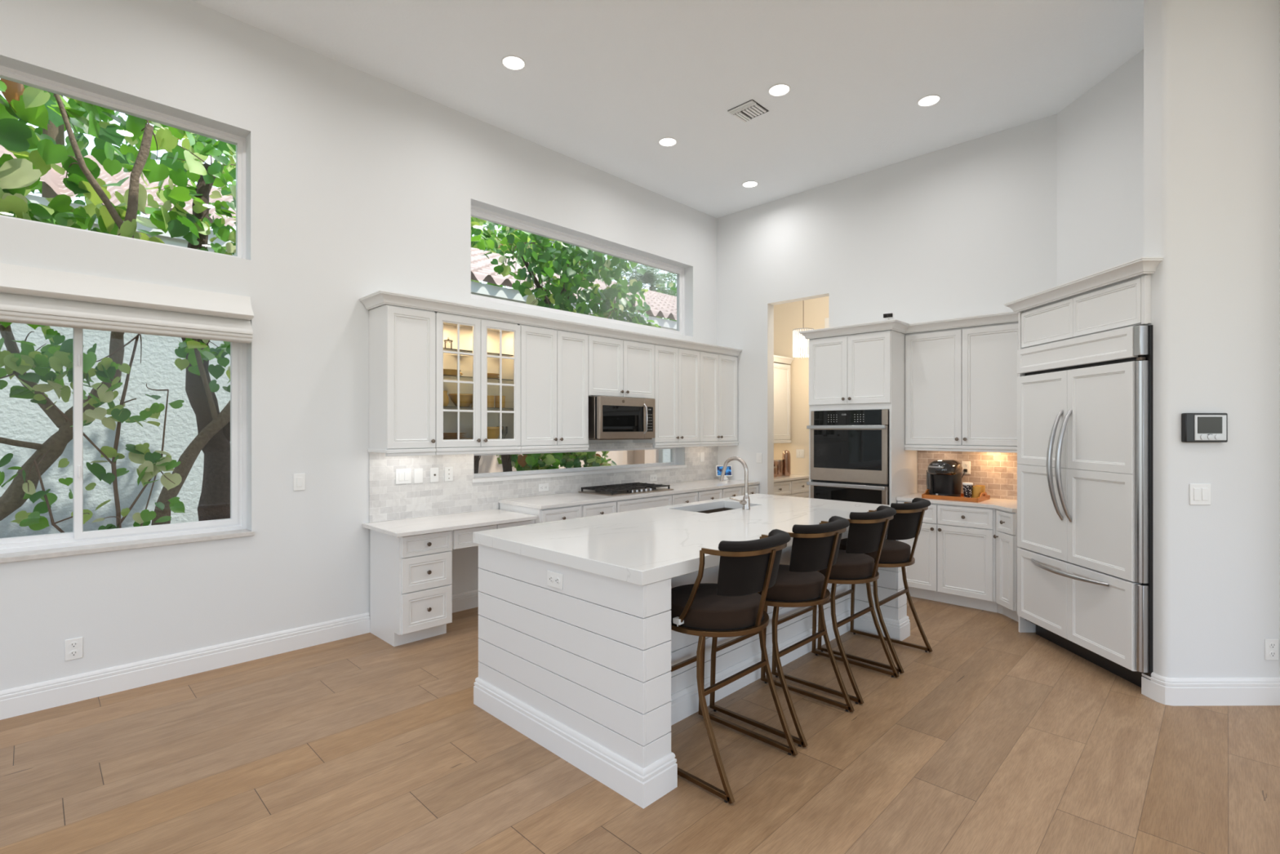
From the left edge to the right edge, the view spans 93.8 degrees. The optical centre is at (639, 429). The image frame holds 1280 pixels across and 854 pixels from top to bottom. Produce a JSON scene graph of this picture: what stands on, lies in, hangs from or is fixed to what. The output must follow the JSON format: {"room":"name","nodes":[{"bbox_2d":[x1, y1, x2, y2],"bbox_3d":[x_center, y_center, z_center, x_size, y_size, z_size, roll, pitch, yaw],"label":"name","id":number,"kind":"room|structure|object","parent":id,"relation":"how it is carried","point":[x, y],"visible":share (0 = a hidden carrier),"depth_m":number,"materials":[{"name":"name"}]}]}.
{"room":"kitchen","nodes":[
{"label":"kitchen","id":0,"kind":"room"},
{"bbox_2d":[0,0,716,690],"bbox_3d":[-1.914,-0.578,4.821,0.220,4.215,11.000,0,0,44],"label":"wall","id":1,"kind":"structure","parent":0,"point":[359,184],"depth_m":4.13,"materials":[{"name":"white paint"}]},
{"bbox_2d":[64,636,82,661],"bbox_3d":[-3.181,1.233,3.364,0.010,0.118,0.074,0,0,44],"label":"wall outlet","id":2,"kind":"object","parent":1,"relation":"attached to","point":[73,646],"visible":1,"depth_m":3.36,"materials":[{"name":"white plastic"}]},
{"bbox_2d":[0,65,245,258],"bbox_3d":[-3.659,-1.554,3.121,0.060,0.856,2.729,0,0,44],"label":"window","id":3,"kind":"structure","parent":1,"relation":"attached to","point":[7,73],"depth_m":3.75,"materials":[{"name":"white plastic"}]},
{"bbox_2d":[0,262,253,343],"bbox_3d":[-3.570,-0.723,2.885,0.128,0.305,2.918,0,0,44],"label":"blind","id":4,"kind":"object","parent":1,"relation":"attached to","point":[28,295],"visible":1,"depth_m":3.45,"materials":[{"name":"white fabric"}]},
{"bbox_2d":[0,328,254,563],"bbox_3d":[-3.621,-0.033,3.066,0.242,1.475,2.785,0,0,44],"label":"window","id":5,"kind":"structure","parent":1,"relation":"attached to","point":[76,542],"depth_m":3.63,"materials":[{"name":"white plastic"}]},
{"bbox_2d":[0,612,369,719],"bbox_3d":[-3.792,1.456,2.738,0.018,0.148,4.996,0,0,44],"label":"baseboard","id":6,"kind":"structure","parent":1,"relation":"attached to","point":[20,700],"depth_m":3.66,"materials":[{"name":"white paint"}]},
{"bbox_2d":[293,473,305,490],"bbox_3d":[-2.379,0.367,4.182,0.010,0.118,0.074,0,0,44],"label":"light switch","id":7,"kind":"object","parent":1,"relation":"attached to","point":[299,479],"visible":1,"depth_m":4.18,"materials":[{"name":"white plastic"}]},
{"bbox_2d":[368,304,435,456],"bbox_3d":[-1.793,-0.352,4.525,0.364,1.096,0.379,0,0,44],"label":"upper cabinet","id":8,"kind":"object","parent":1,"relation":"attached to","point":[402,340],"visible":1,"depth_m":4.42,"materials":[{"name":"white paint"}]},
{"bbox_2d":[359,289,742,356],"bbox_3d":[-0.424,-0.940,5.908,0.381,0.078,4.391,0,0,44],"label":"crown molding","id":9,"kind":"structure","parent":8,"relation":"on","point":[379,298],"depth_m":5.11,"materials":[{"name":"white paint"}]},
{"bbox_2d":[452,589,478,613],"bbox_3d":[-1.502,1.456,5.071,0.018,0.148,0.725,0,0,44],"label":"baseboard","id":10,"kind":"structure","parent":1,"relation":"attached to","point":[463,601],"depth_m":5.08,"materials":[{"name":"white paint"}]},
{"bbox_2d":[434,311,520,455],"bbox_3d":[-1.390,-0.352,4.935,0.364,1.096,0.764,0,0,44],"label":"upper cabinet","id":11,"kind":"object","parent":1,"relation":"attached to","point":[482,336],"visible":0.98,"depth_m":4.97,"materials":[{"name":"white wood"}]},
{"bbox_2d":[443,374,513,382],"bbox_3d":[-1.414,-0.421,4.957,0.263,0.008,0.715,0,0,44],"label":"glass shelf","id":12,"kind":"object","parent":11,"relation":"in","point":[453,377],"visible":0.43,"depth_m":4.97,"materials":[{"name":"clear glass"}]},
{"bbox_2d":[443,368,462,376],"bbox_3d":[-1.555,-0.450,4.812,0.223,0.050,0.223,0,0,-1],"label":"serving dish","id":13,"kind":"object","parent":12,"relation":"on","point":[451,372],"visible":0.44,"depth_m":4.73,"materials":[{"name":"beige ceramic"}]},
{"bbox_2d":[443,347,513,358],"bbox_3d":[-1.414,-0.631,4.957,0.263,0.008,0.715,0,0,44],"label":"glass shelf","id":14,"kind":"object","parent":11,"relation":"attached to","point":[444,348],"visible":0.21,"depth_m":4.97,"materials":[{"name":"clear glass"}]},
{"bbox_2d":[443,405,513,409],"bbox_3d":[-1.414,-0.178,4.957,0.263,0.008,0.715,0,0,44],"label":"glass shelf","id":15,"kind":"object","parent":11,"relation":"in","point":[444,406],"visible":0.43,"depth_m":4.99,"materials":[{"name":"clear glass"}]},
{"bbox_2d":[448,393,472,406],"bbox_3d":[-1.450,-0.234,4.890,0.218,0.105,0.218,0,0,44],"label":"serving bowl","id":16,"kind":"object","parent":15,"relation":"on","point":[465,399],"visible":0.72,"depth_m":4.82,"materials":[{"name":"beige ceramic"}]},
{"bbox_2d":[494,395,505,408],"bbox_3d":[-1.197,-0.234,5.119,0.089,0.105,0.089,0,0,44],"label":"mug","id":17,"kind":"object","parent":15,"relation":"on","point":[496,397],"visible":0.65,"depth_m":5.09,"materials":[{"name":"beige ceramic"}]},
{"bbox_2d":[487,426,499,439],"bbox_3d":[-1.270,0.050,5.060,0.208,0.145,0.208,0,0,44],"label":"mixing bowl","id":18,"kind":"object","parent":11,"relation":"in","point":[493,433],"visible":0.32,"depth_m":4.99,"materials":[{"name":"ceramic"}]},
{"bbox_2d":[368,442,717,522],"bbox_3d":[-0.531,0.424,6.064,0.012,0.560,4.320,0,0,44],"label":"tile backsplash","id":19,"kind":"structure","parent":1,"relation":"attached to","point":[388,500],"depth_m":5.08,"materials":[{"name":"white tile"}]},
{"bbox_2d":[395,468,411,484],"bbox_3d":[-1.855,0.367,4.699,0.010,0.118,0.125,0,0,44],"label":"light switch","id":20,"kind":"object","parent":19,"relation":"attached to","point":[403,476],"visible":1,"depth_m":4.70,"materials":[{"name":"white plastic"}]},
{"bbox_2d":[413,467,422,483],"bbox_3d":[-1.771,0.370,4.787,0.006,0.118,0.074,0,0,44],"label":"light switch","id":21,"kind":"object","parent":19,"relation":"attached to","point":[418,473],"visible":1,"depth_m":4.78,"materials":[{"name":"white plastic"}]},
{"bbox_2d":[430,467,439,482],"bbox_3d":[-1.674,0.370,4.882,0.012,0.118,0.074,0,0,44],"label":"cable jack plate","id":22,"kind":"object","parent":19,"relation":"attached to","point":[434,472],"visible":1,"depth_m":4.88,"materials":[{"name":"white plastic"}]},
{"bbox_2d":[444,466,453,481],"bbox_3d":[-1.587,0.370,4.972,0.010,0.118,0.074,0,0,44],"label":"wall outlet","id":23,"kind":"object","parent":19,"relation":"attached to","point":[448,470],"visible":1,"depth_m":4.97,"materials":[{"name":"white plastic"}]},
{"bbox_2d":[517,324,588,452],"bbox_3d":[-0.856,-0.352,5.480,0.364,1.096,0.756,0,0,44],"label":"upper cabinet","id":24,"kind":"object","parent":1,"relation":"attached to","point":[554,363],"visible":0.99,"depth_m":5.36,"materials":[{"name":"white paint"}]},
{"bbox_2d":[471,205,684,335],"bbox_3d":[-0.521,-1.552,6.319,0.060,0.855,2.990,0,0,44],"label":"window","id":25,"kind":"structure","parent":1,"relation":"attached to","point":[477,212],"depth_m":6.25,"materials":[{"name":"white plastic"}]},
{"bbox_2d":[472,447,686,482],"bbox_3d":[-0.522,0.331,6.221,0.246,0.251,2.830,0,0,44],"label":"window","id":26,"kind":"structure","parent":1,"relation":"attached to","point":[526,474],"depth_m":6.05,"materials":[{"name":"white plastic"}]},
{"bbox_2d":[586,333,654,398],"bbox_3d":[-0.270,-0.610,6.077,0.364,0.581,0.911,0,0,44],"label":"upper cabinet","id":27,"kind":"object","parent":1,"relation":"attached to","point":[617,367],"visible":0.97,"depth_m":5.94,"materials":[{"name":"white paint"}]},
{"bbox_2d":[588,395,655,439],"bbox_3d":[-0.242,-0.107,6.003,0.470,0.414,0.760,0,0,44],"label":"microwave","id":28,"kind":"object","parent":27,"relation":"attached to","point":[610,418],"visible":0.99,"depth_m":5.80,"materials":[{"name":"silver metal"}]},
{"bbox_2d":[632,344,700,448],"bbox_3d":[0.316,-0.352,6.673,0.364,1.096,0.755,0,0,44],"label":"upper cabinet","id":29,"kind":"object","parent":1,"relation":"attached to","point":[677,370],"visible":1,"depth_m":6.54,"materials":[{"name":"white paint"}]},
{"bbox_2d":[698,351,738,446],"bbox_3d":[0.843,-0.352,7.211,0.364,1.096,0.745,0,0,44],"label":"upper cabinet","id":30,"kind":"object","parent":1,"relation":"attached to","point":[717,372],"visible":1,"depth_m":7.09,"materials":[{"name":"white paint"}]},
{"bbox_2d":[0,596,1279,853],"bbox_3d":[2.082,1.590,2.160,9.653,0.120,12.800,0,0,44],"label":"floor","id":31,"kind":"structure","parent":0,"point":[997,738],"depth_m":2.70,"materials":[{"name":"brown wood"}]},
{"bbox_2d":[369,528,452,646],"bbox_3d":[-1.696,1.131,4.459,0.563,0.798,0.395,0,0,44],"label":"base cabinet","id":32,"kind":"object","parent":31,"relation":"on","point":[411,576],"visible":1,"depth_m":4.30,"materials":[{"name":"white paint"}]},
{"bbox_2d":[362,508,537,537],"bbox_3d":[-1.460,0.718,4.687,0.611,0.028,1.155,0,0,44],"label":"countertop","id":33,"kind":"structure","parent":32,"relation":"on","point":[430,524],"depth_m":4.55,"materials":[{"name":"stone"}]},
{"bbox_2d":[452,520,534,549],"bbox_3d":[-1.300,0.811,4.862,0.563,0.158,0.732,0,0,44],"label":"drawer unit","id":34,"kind":"object","parent":33,"relation":"attached to","point":[461,538],"visible":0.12,"depth_m":4.53,"materials":[{"name":"white paint"}]},
{"bbox_2d":[499,500,616,523],"bbox_3d":[-0.717,1.091,5.399,0.653,0.878,0.850,0,0,44],"label":"base cabinet","id":35,"kind":"object","parent":31,"relation":"on","point":[545,515],"visible":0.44,"depth_m":5.14,"materials":[{"name":"white paint"}]},
{"bbox_2d":[498,478,759,509],"bbox_3d":[0.086,0.636,6.241,0.641,0.030,3.199,0,0,44],"label":"countertop","id":36,"kind":"structure","parent":35,"relation":"on","point":[570,499],"depth_m":5.60,"materials":[{"name":"white stone"}]},
{"bbox_2d":[577,482,673,496],"bbox_3d":[-0.131,0.596,6.041,0.500,0.050,0.860,0,0,44],"label":"gas cooktop","id":37,"kind":"object","parent":36,"relation":"in","point":[614,490],"visible":1,"depth_m":5.93,"materials":[{"name":"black metal"}]},
{"bbox_2d":[715,465,732,479],"bbox_3d":[1.038,0.533,7.391,0.200,0.176,0.110,0,0,-8],"label":"smart display","id":38,"kind":"object","parent":36,"relation":"on","point":[718,468],"visible":0.72,"depth_m":7.38,"materials":[{"name":"white plastic"}]},
{"bbox_2d":[615,493,671,512],"bbox_3d":[-0.151,1.091,5.976,0.653,0.878,0.764,0,0,44],"label":"base cabinet","id":39,"kind":"object","parent":31,"relation":"on","point":[622,505],"visible":0.06,"depth_m":5.75,"materials":[{"name":"white paint"}]},
{"bbox_2d":[473,530,910,808],"bbox_3d":[0.539,1.083,3.893,1.321,0.893,2.844,0,0,44],"label":"kitchen island","id":40,"kind":"object","parent":31,"relation":"on","point":[581,669],"visible":0.62,"depth_m":2.83,"materials":[{"name":"white paint"}]},
{"bbox_2d":[546,569,563,589],"bbox_3d":[-0.406,0.715,2.846,0.118,0.074,0.010,0,0,44],"label":"wall outlet","id":41,"kind":"object","parent":40,"relation":"attached to","point":[555,580],"visible":1,"depth_m":2.84,"materials":[{"name":"white plastic"}]},
{"bbox_2d":[472,493,890,585],"bbox_3d":[0.532,0.603,3.897,1.320,0.060,2.842,0,0,44],"label":"island countertop","id":42,"kind":"structure","parent":40,"relation":"on","point":[644,546],"depth_m":3.32,"materials":[{"name":"stone"}]},
{"bbox_2d":[720,456,750,510],"bbox_3d":[0.645,0.385,4.319,0.260,0.376,0.179,0,0,44],"label":"faucet","id":43,"kind":"object","parent":42,"relation":"on","point":[745,501],"visible":1,"depth_m":4.29,"materials":[{"name":"silver metal"}]},
{"bbox_2d":[671,488,722,505],"bbox_3d":[0.413,1.091,6.551,0.653,0.878,0.842,0,0,44],"label":"base cabinet","id":44,"kind":"object","parent":31,"relation":"on","point":[700,495],"visible":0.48,"depth_m":6.32,"materials":[{"name":"white paint"}]},
{"bbox_2d":[670,528,797,803],"bbox_3d":[0.366,1.000,2.801,0.627,1.060,0.525,0,0,44],"label":"bar stool","id":45,"kind":"object","parent":31,"relation":"on","point":[732,606],"visible":0.9,"depth_m":2.60,"materials":[{"name":"black leather"}]},
{"bbox_2d":[720,484,758,497],"bbox_3d":[0.962,1.091,7.111,0.653,0.878,0.722,0,0,44],"label":"base cabinet","id":46,"kind":"object","parent":31,"relation":"on","point":[753,489],"visible":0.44,"depth_m":6.86,"materials":[{"name":"white paint"}]},
{"bbox_2d":[709,515,854,746],"bbox_3d":[0.786,1.000,3.236,0.627,1.060,0.522,0,0,44],"label":"bar stool","id":47,"kind":"object","parent":31,"relation":"on","point":[815,548],"visible":0.8,"depth_m":3.04,"materials":[{"name":"brown metal"}]},
{"bbox_2d":[773,478,808,497],"bbox_3d":[1.710,1.091,7.873,0.653,0.878,1.120,0,0,44],"label":"base cabinet","id":48,"kind":"object","parent":31,"relation":"on","point":[798,487],"visible":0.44,"depth_m":7.72,"materials":[{"name":"white paint"}]},
{"bbox_2d":[773,474,808,482],"bbox_3d":[1.697,0.636,7.884,0.641,0.030,1.123,0,0,44],"label":"countertop","id":49,"kind":"structure","parent":48,"relation":"on","point":[793,477],"depth_m":7.80,"materials":[{"name":"white stone"}]},
{"bbox_2d":[774,459,782,476],"bbox_3d":[1.845,0.510,7.962,0.097,0.222,0.098,0,0,44],"label":"canister","id":50,"kind":"object","parent":49,"relation":"on","point":[778,463],"visible":0.87,"depth_m":7.92,"materials":[{"name":"orange metal"}]},
{"bbox_2d":[782,449,790,475],"bbox_3d":[1.961,0.449,8.023,0.110,0.345,0.110,0,0,44],"label":"cocktail shaker","id":51,"kind":"object","parent":49,"relation":"on","point":[786,454],"visible":1,"depth_m":7.98,"materials":[{"name":"orange metal"}]},
{"bbox_2d":[771,505,899,704],"bbox_3d":[1.224,1.000,3.685,0.627,1.060,0.522,0,0,44],"label":"bar stool","id":52,"kind":"object","parent":31,"relation":"on","point":[868,531],"visible":0.76,"depth_m":3.48,"materials":[{"name":"brown metal"}]},
{"bbox_2d":[808,329,917,505],"bbox_3d":[2.195,0.314,5.928,0.819,2.432,0.692,0,0,44],"label":"tall cabinet","id":53,"kind":"object","parent":31,"relation":"on","point":[863,371],"visible":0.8,"depth_m":5.63,"materials":[{"name":"white paint"}]},
{"bbox_2d":[806,409,888,504],"bbox_3d":[2.130,0.501,5.862,0.771,1.367,0.598,0,0,44],"label":"double wall oven","id":54,"kind":"object","parent":53,"relation":"in","point":[850,449],"visible":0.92,"depth_m":5.66,"materials":[{"name":"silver metal"}]},
{"bbox_2d":[798,311,1018,339],"bbox_3d":[2.542,-0.941,5.563,1.963,0.078,0.728,0,0,44],"label":"crown molding","id":55,"kind":"structure","parent":53,"relation":"attached to","point":[895,325],"depth_m":5.45,"materials":[{"name":"white paint"}]},
{"bbox_2d":[817,497,932,673],"bbox_3d":[1.632,1.000,4.103,0.627,1.060,0.522,0,0,44],"label":"bar stool","id":56,"kind":"object","parent":31,"relation":"on","point":[906,523],"visible":0.68,"depth_m":3.90,"materials":[{"name":"black leather"}]},
{"bbox_2d":[897,500,997,612],"bbox_3d":[2.820,1.091,5.403,0.800,0.878,0.568,0,0,44],"label":"base cabinet","id":57,"kind":"object","parent":31,"relation":"on","point":[954,555],"visible":0.77,"depth_m":5.16,"materials":[{"name":"white paint"}]},
{"bbox_2d":[896,493,1017,512],"bbox_3d":[2.937,0.636,5.182,1.277,0.030,0.716,0,0,44],"label":"countertop","id":58,"kind":"structure","parent":57,"relation":"on","point":[1006,504],"depth_m":5.14,"materials":[{"name":"white stone"}]},
{"bbox_2d":[921,488,990,502],"bbox_3d":[2.838,0.586,5.383,0.460,0.070,0.356,0,0,44],"label":"wooden tray","id":59,"kind":"object","parent":58,"relation":"on","point":[926,495],"visible":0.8,"depth_m":5.25,"materials":[{"name":"orange wood"}]},
{"bbox_2d":[926,459,962,497],"bbox_3d":[2.770,0.443,5.476,0.302,0.338,0.276,0,0,-30],"label":"coffee maker","id":60,"kind":"object","parent":59,"relation":"on","point":[944,477],"visible":0.98,"depth_m":5.39,"materials":[{"name":"black plastic"}]},
{"bbox_2d":[962,482,973,497],"bbox_3d":[2.866,0.539,5.236,0.084,0.146,0.084,0,0,44],"label":"paper cup","id":61,"kind":"object","parent":59,"relation":"on","point":[967,486],"visible":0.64,"depth_m":5.21,"materials":[{"name":"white paper"}]},
{"bbox_2d":[971,485,981,497],"bbox_3d":[2.959,0.554,5.247,0.114,0.115,0.077,0,0,-23],"label":"mug","id":62,"kind":"object","parent":59,"relation":"on","point":[976,490],"visible":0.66,"depth_m":5.21,"materials":[{"name":"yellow ceramic"}]},
{"bbox_2d":[993,508,1018,622],"bbox_3d":[3.144,1.091,4.877,0.503,0.878,0.362,0,0,-1],"label":"base cabinet","id":63,"kind":"object","parent":31,"relation":"on","point":[1006,535],"visible":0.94,"depth_m":4.80,"materials":[{"name":"white paint"}]},
{"bbox_2d":[1017,324,1152,687],"bbox_3d":[3.134,0.466,3.963,0.788,2.128,1.100,0,0,-1],"label":"refrigerator","id":64,"kind":"object","parent":31,"relation":"on","point":[1085,403],"visible":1,"depth_m":3.79,"materials":[{"name":"white wood"}]},
{"bbox_2d":[1018,274,1151,632],"bbox_3d":[3.209,0.314,3.979,0.678,2.432,1.112,0,0,-1],"label":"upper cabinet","id":65,"kind":"object","parent":31,"relation":"on","point":[1126,303],"visible":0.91,"depth_m":3.86,"materials":[{"name":"white paint"}]},
{"bbox_2d":[190,0,1143,217],"bbox_3d":[2.054,-2.760,2.188,9.733,0.150,12.800,0,0,44],"label":"ceiling","id":66,"kind":"structure","parent":0,"point":[600,83],"depth_m":4.46,"materials":[{"name":"white paint"}]},
{"bbox_2d":[501,55,525,70],"bbox_3d":[-0.925,-2.688,4.383,0.176,0.018,0.176,0,0,44],"label":"recessed light","id":67,"kind":"object","parent":66,"relation":"in","point":[510,62],"visible":1,"depth_m":4.38,"materials":[{"name":"white paint"}]},
{"bbox_2d":[657,137,676,146],"bbox_3d":[0.259,-2.688,5.589,0.176,0.018,0.176,0,0,44],"label":"recessed light","id":68,"kind":"object","parent":66,"relation":"in","point":[666,141],"visible":1,"depth_m":5.58,"materials":[{"name":"white plastic"}]},
{"bbox_2d":[727,99,768,122],"bbox_3d":[0.912,-2.682,5.045,0.310,0.022,0.310,0,0,44],"label":"ceiling vent","id":69,"kind":"object","parent":66,"relation":"in","point":[745,112],"visible":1,"depth_m":5.03,"materials":[{"name":"white metal"}]},
{"bbox_2d":[742,180,758,187],"bbox_3d":[1.204,-2.688,6.552,0.176,0.018,0.176,0,0,44],"label":"recessed light","id":70,"kind":"object","parent":66,"relation":"in","point":[751,184],"visible":1,"depth_m":6.55,"materials":[{"name":"white"}]},
{"bbox_2d":[768,83,791,96],"bbox_3d":[1.101,-2.688,4.734,0.176,0.018,0.176,0,0,44],"label":"recessed light","id":71,"kind":"object","parent":66,"relation":"in","point":[780,89],"visible":1,"depth_m":4.73,"materials":[{"name":"white plastic"}]},
{"bbox_2d":[792,328,813,357],"bbox_3d":[2.044,-1.797,7.494,0.258,1.774,0.262,0,0,44],"label":"pendant lamp","id":72,"kind":"object","parent":66,"relation":"hanging from","point":[799,342],"visible":0.68,"depth_m":7.42,"materials":[{"name":"white"}]},
{"bbox_2d":[916,94,941,106],"bbox_3d":[2.358,-2.688,4.887,0.176,0.018,0.176,0,0,44],"label":"recessed light","id":73,"kind":"object","parent":66,"relation":"in","point":[931,100],"visible":1,"depth_m":4.89,"materials":[{"name":"white plastic"}]},
{"bbox_2d":[773,296,828,475],"bbox_3d":[2.766,-0.578,7.696,2.433,4.215,0.100,0,0,44],"label":"wall","id":74,"kind":"structure","parent":0,"point":[811,313],"depth_m":8.22,"materials":[{"name":"beige paint"}]},
{"bbox_2d":[773,362,791,443],"bbox_3d":[1.592,-0.351,7.974,0.364,1.073,1.100,0,0,44],"label":"upper cabinet","id":75,"kind":"object","parent":74,"relation":"attached to","point":[781,371],"visible":0.1,"depth_m":8.11,"materials":[{"name":"white paint"}]},
{"bbox_2d":[773,355,794,364],"bbox_3d":[1.599,-0.940,7.969,0.380,0.078,1.101,0,0,44],"label":"crown molding","id":76,"kind":"structure","parent":75,"relation":"attached to","point":[781,359],"depth_m":8.08,"materials":[{"name":"white paint"}]},
{"bbox_2d":[716,113,1057,494],"bbox_3d":[2.309,-0.578,6.399,3.599,4.215,0.135,0,0,44],"label":"wall","id":77,"kind":"structure","parent":0,"point":[967,228],"depth_m":6.06,"materials":[{"name":"white paint"}]},
{"bbox_2d":[904,321,1018,453],"bbox_3d":[2.973,-0.353,5.391,1.040,1.098,0.367,0,0,44],"label":"upper cabinet","id":78,"kind":"object","parent":77,"relation":"attached to","point":[961,384],"visible":0.88,"depth_m":5.29,"materials":[{"name":"white paint"}]},
{"bbox_2d":[917,450,1017,499],"bbox_3d":[3.091,0.382,5.528,1.012,0.479,0.012,0,0,44],"label":"tile backsplash","id":79,"kind":"structure","parent":77,"relation":"attached to","point":[997,471],"depth_m":5.46,"materials":[{"name":"beige tile"}]},
{"bbox_2d":[961,461,970,474],"bbox_3d":[3.034,0.355,5.568,0.074,0.118,0.010,0,0,44],"label":"wall outlet","id":80,"kind":"object","parent":79,"relation":"attached to","point":[966,464],"visible":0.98,"depth_m":5.56,"materials":[{"name":"white plastic"}]},
{"bbox_2d":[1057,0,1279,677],"bbox_3d":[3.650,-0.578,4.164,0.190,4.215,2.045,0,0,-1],"label":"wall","id":81,"kind":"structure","parent":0,"point":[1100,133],"depth_m":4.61,"materials":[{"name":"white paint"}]},
{"bbox_2d":[1004,257,1164,312],"bbox_3d":[3.174,-0.925,3.976,0.748,0.078,1.254,0,0,-1],"label":"crown molding","id":82,"kind":"structure","parent":81,"relation":"attached to","point":[1142,265],"depth_m":3.77,"materials":[{"name":"white paint"}]},
{"bbox_2d":[1143,0,1279,677],"bbox_3d":[5.922,-0.578,3.431,6.000,4.215,0.140,0,0,-1],"label":"wall","id":83,"kind":"structure","parent":0,"point":[1211,67],"depth_m":3.34,"materials":[{"name":"white paint"}]},
{"bbox_2d":[1189,483,1210,504],"bbox_3d":[3.116,0.360,3.329,0.118,0.118,0.010,0,0,-1],"label":"light switch","id":84,"kind":"object","parent":83,"relation":"attached to","point":[1199,493],"visible":1,"depth_m":3.33,"materials":[{"name":"white plastic"}]},
{"bbox_2d":[1181,413,1227,442],"bbox_3d":[3.128,-0.010,3.315,0.236,0.162,0.038,0,0,-1],"label":"thermostat","id":85,"kind":"object","parent":83,"relation":"attached to","point":[1195,427],"visible":1,"depth_m":3.30,"materials":[{"name":"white plastic"}]},
{"bbox_2d":[1141,671,1279,706],"bbox_3d":[5.912,1.456,3.352,6.020,0.148,0.152,0,0,1],"label":"baseboard","id":86,"kind":"structure","parent":83,"relation":"attached to","point":[1175,691],"depth_m":3.32,"materials":[{"name":"white paint"}]},
{"bbox_2d":[1265,639,1278,660],"bbox_3d":[3.518,1.225,3.332,0.074,0.118,0.010,0,0,0],"label":"wall outlet","id":87,"kind":"object","parent":83,"relation":"attached to","point":[1271,645],"visible":1,"depth_m":3.33,"materials":[{"name":"white plastic"}]},
{"label":"outside","id":88,"kind":"structure","parent":0,"visible":0},
{"bbox_3d":[-12.538,1.730,22.812,40.147,0.200,65.000,0,0,44],"label":"ground","id":89,"kind":"structure","parent":88,"visible":0},
{"bbox_2d":[0,78,210,530],"bbox_3d":[-4.065,-0.464,3.810,2.267,4.334,1.083,0,0,-43],"label":"tree","id":90,"kind":"object","parent":89,"relation":"on","point":[20,175],"visible":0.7,"depth_m":3.96,"materials":[{"name":"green plant"}]},
{"bbox_2d":[33,333,185,533],"bbox_3d":[-3.374,0.523,3.845,0.276,2.315,0.731,0,0,44],"label":"shrub","id":91,"kind":"object","parent":89,"relation":"on","point":[152,464],"visible":0.87,"depth_m":3.87,"materials":[{"name":"green plant"}]},
{"bbox_2d":[0,84,235,216],"bbox_3d":[-10.798,-3.773,11.160,3.704,10.912,6.740,0,0,40],"label":"tree","id":92,"kind":"object","parent":89,"relation":"on","point":[103,150],"visible":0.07,"depth_m":11.57,"materials":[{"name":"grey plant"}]},
{"bbox_2d":[129,126,235,520],"bbox_3d":[-3.398,-0.451,4.931,0.935,4.282,1.226,0,0,44],"label":"tree","id":93,"kind":"object","parent":89,"relation":"on","point":[214,503],"visible":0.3,"depth_m":4.77,"materials":[{"name":"green plant"}]},
{"bbox_2d":[151,167,235,524],"bbox_3d":[-2.934,-0.262,4.668,0.655,3.889,1.475,0,0,44],"label":"leaning tree","id":94,"kind":"object","parent":89,"relation":"on","point":[188,458],"visible":0.16,"depth_m":4.38,"materials":[{"name":"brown plant"}]},
{"bbox_2d":[0,144,676,537],"bbox_3d":[-4.114,-1.273,9.642,5.400,5.807,24.000,0,0,44],"label":"house","id":95,"kind":"structure","parent":89,"relation":"on","point":[20,419],"depth_m":5.66,"materials":[{"name":"grey paint"}]},
{"bbox_2d":[474,455,480,473],"bbox_3d":[-1.647,0.455,6.259,0.427,2.457,0.243,0,0,-9],"label":"tree","id":96,"kind":"object","parent":89,"relation":"on","point":[477,459],"visible":0.11,"depth_m":6.20,"materials":[{"name":"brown plant"}]},
{"bbox_2d":[471,216,535,290],"bbox_3d":[-5.530,-3.173,16.730,3.954,9.717,6.544,0,0,44],"label":"tree","id":97,"kind":"object","parent":89,"relation":"on","point":[475,222],"visible":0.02,"depth_m":16.74,"materials":[{"name":"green plant"}]},
{"bbox_2d":[500,454,511,471],"bbox_3d":[-1.370,0.454,6.452,0.323,2.462,0.461,0,0,44],"label":"tree","id":98,"kind":"object","parent":89,"relation":"on","point":[505,459],"visible":0.19,"depth_m":6.48,"materials":[{"name":"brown plant"}]},
{"bbox_2d":[471,220,578,287],"bbox_3d":[-4.744,-3.906,25.085,6.756,11.180,3.728,0,0,-40],"label":"tree","id":99,"kind":"object","parent":89,"relation":"on","point":[499,226],"visible":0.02,"depth_m":23.78,"materials":[{"name":"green plant"}]},
{"bbox_2d":[496,450,617,471],"bbox_3d":[-0.957,0.875,7.218,0.604,1.610,1.778,0,0,44],"label":"shrub","id":100,"kind":"object","parent":89,"relation":"on","point":[526,461],"visible":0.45,"depth_m":6.98,"materials":[{"name":"green plant"}]},
{"bbox_2d":[479,221,661,467],"bbox_3d":[-0.710,-0.453,7.611,1.110,4.275,2.876,0,0,42],"label":"broadleaf tree","id":101,"kind":"object","parent":89,"relation":"on","point":[541,263],"visible":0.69,"depth_m":7.21,"materials":[{"name":"green plant"}]},
{"bbox_2d":[611,260,676,319],"bbox_3d":[0.607,-2.125,20.849,4.862,7.515,4.814,0,0,-7],"label":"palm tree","id":102,"kind":"object","parent":89,"relation":"on","point":[649,277],"visible":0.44,"depth_m":20.40,"materials":[{"name":"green plant"}]},
{"bbox_2d":[642,280,676,321],"bbox_3d":[2.584,-2.453,26.200,6.852,8.272,3.729,0,0,-38],"label":"tree","id":103,"kind":"object","parent":89,"relation":"on","point":[674,287],"visible":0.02,"depth_m":24.46,"materials":[{"name":"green plant"}]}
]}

